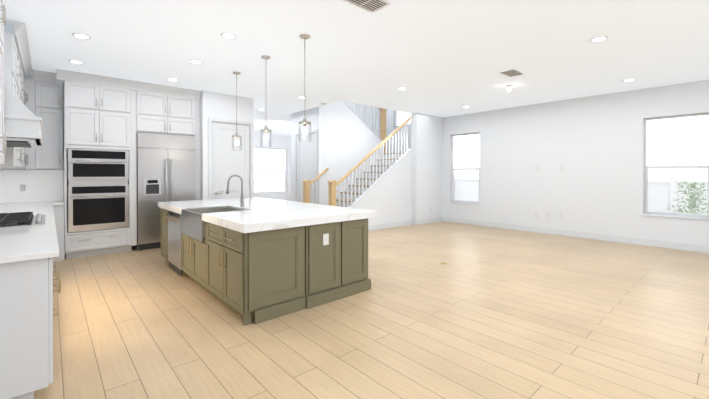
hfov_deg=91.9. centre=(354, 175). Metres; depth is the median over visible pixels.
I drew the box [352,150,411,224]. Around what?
wall
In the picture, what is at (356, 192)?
staircase
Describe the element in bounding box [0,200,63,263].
countertop
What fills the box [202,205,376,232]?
island countertop
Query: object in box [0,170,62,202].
backsplash
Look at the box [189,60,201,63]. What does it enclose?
recessed light
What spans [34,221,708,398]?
floor
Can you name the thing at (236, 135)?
pendant light
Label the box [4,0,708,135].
ceiling
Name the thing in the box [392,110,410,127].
window
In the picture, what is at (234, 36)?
recessed light
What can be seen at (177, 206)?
island countertop
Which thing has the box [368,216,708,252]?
baseboard
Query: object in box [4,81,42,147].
range hood
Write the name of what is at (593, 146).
wall
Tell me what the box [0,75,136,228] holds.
wall
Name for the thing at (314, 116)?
wall
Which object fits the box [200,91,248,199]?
wall
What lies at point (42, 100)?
upper cabinet
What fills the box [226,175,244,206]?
faucet
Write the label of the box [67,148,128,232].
wall oven
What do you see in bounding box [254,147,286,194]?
window
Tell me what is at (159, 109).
upper cabinet
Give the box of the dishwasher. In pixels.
[164,210,182,275]
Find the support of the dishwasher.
in the kitchen island
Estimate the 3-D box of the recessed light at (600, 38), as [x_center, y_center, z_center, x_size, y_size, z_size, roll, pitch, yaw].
[2.978,-1.660,4.180,0.183,0.004,0.183,0,0,24]
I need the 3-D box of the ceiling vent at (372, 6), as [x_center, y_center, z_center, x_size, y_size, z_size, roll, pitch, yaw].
[0.116,-1.651,3.266,0.400,0.013,0.250,0,0,-42]
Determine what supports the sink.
in the island countertop at (177, 206)
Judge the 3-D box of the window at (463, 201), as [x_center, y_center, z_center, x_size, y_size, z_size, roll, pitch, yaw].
[3.083,-0.183,9.534,0.150,1.955,0.960,0,0,-42]
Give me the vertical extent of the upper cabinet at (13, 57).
1.420 m
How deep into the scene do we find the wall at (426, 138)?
9.52 m
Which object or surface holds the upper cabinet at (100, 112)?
attached to the wall at (29, 77)
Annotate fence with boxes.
[454,176,707,213]
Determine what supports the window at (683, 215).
in the wall at (593, 146)
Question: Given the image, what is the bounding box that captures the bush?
[668,179,707,213]
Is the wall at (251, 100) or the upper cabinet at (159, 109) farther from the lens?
the wall at (251, 100)
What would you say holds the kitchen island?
on the floor
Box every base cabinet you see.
[0,257,55,398]
[53,205,63,260]
[64,225,131,258]
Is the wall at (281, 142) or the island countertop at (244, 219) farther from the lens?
the wall at (281, 142)
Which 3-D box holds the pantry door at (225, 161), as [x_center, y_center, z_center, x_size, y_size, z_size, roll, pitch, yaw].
[-2.580,0.097,7.180,0.960,2.510,0.156,0,0,-42]
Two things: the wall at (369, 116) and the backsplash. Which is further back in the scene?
the wall at (369, 116)
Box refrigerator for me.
[133,132,194,249]
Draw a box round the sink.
[182,205,233,216]
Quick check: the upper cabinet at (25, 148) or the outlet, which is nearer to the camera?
the upper cabinet at (25, 148)
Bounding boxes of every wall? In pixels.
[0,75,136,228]
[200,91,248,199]
[200,152,200,199]
[249,98,253,196]
[254,133,290,200]
[291,106,322,204]
[323,101,381,204]
[345,101,379,137]
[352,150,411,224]
[382,79,708,244]
[411,113,441,219]
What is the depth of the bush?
6.64 m
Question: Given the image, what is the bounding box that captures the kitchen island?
[158,205,373,325]
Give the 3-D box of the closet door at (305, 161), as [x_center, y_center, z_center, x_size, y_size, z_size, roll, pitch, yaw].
[-1.275,0.087,9.123,0.156,2.510,1.060,0,0,-42]
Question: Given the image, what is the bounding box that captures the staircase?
[302,101,411,207]
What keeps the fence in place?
on the ground
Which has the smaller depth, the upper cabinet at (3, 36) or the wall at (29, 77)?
the upper cabinet at (3, 36)
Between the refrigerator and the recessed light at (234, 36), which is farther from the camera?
the refrigerator
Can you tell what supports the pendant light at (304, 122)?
hanging from the ceiling
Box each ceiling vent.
[344,0,390,12]
[499,69,523,76]
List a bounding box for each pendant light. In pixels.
[232,72,241,150]
[260,55,271,146]
[298,34,310,142]
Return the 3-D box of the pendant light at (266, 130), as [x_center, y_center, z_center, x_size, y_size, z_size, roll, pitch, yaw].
[-1.244,-1.033,4.825,0.156,1.264,0.156,0,0,-42]
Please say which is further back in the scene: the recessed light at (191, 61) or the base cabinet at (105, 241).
the base cabinet at (105, 241)
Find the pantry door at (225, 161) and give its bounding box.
[208,117,253,199]
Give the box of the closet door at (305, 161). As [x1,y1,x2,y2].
[295,129,316,203]
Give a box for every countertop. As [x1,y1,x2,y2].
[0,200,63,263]
[158,197,273,212]
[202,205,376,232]
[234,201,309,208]
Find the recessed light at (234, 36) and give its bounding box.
[221,33,236,38]
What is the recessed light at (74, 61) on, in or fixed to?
in the ceiling
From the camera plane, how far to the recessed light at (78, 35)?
4.09 m
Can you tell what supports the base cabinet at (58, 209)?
on the floor
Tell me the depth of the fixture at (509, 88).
6.37 m
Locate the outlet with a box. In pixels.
[20,184,25,190]
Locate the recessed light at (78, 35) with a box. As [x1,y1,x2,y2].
[72,33,90,38]
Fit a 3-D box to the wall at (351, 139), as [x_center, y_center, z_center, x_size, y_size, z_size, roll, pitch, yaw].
[-0.022,-0.537,9.485,2.190,3.754,0.100,0,0,-42]
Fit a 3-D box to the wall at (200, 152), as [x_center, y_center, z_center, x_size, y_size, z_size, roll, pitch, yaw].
[-3.245,-0.188,7.166,0.150,3.080,0.680,0,0,-42]
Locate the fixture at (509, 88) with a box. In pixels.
[506,85,512,91]
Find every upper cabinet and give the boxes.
[0,0,7,167]
[8,32,19,167]
[20,60,23,167]
[24,76,62,168]
[24,104,27,168]
[60,70,131,150]
[132,81,195,136]
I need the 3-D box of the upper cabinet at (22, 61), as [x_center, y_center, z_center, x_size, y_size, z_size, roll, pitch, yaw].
[-4.710,-0.805,4.591,0.359,1.420,1.057,0,0,-42]
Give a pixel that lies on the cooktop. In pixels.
(17, 219)
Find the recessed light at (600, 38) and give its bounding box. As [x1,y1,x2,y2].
[590,36,607,41]
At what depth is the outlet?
5.63 m
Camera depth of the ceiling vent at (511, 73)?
5.58 m
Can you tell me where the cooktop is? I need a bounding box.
[0,212,45,227]
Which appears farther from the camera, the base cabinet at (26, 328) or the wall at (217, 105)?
the wall at (217, 105)
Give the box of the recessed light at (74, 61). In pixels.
[68,60,83,63]
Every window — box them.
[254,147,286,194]
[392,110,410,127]
[449,132,479,204]
[641,113,708,219]

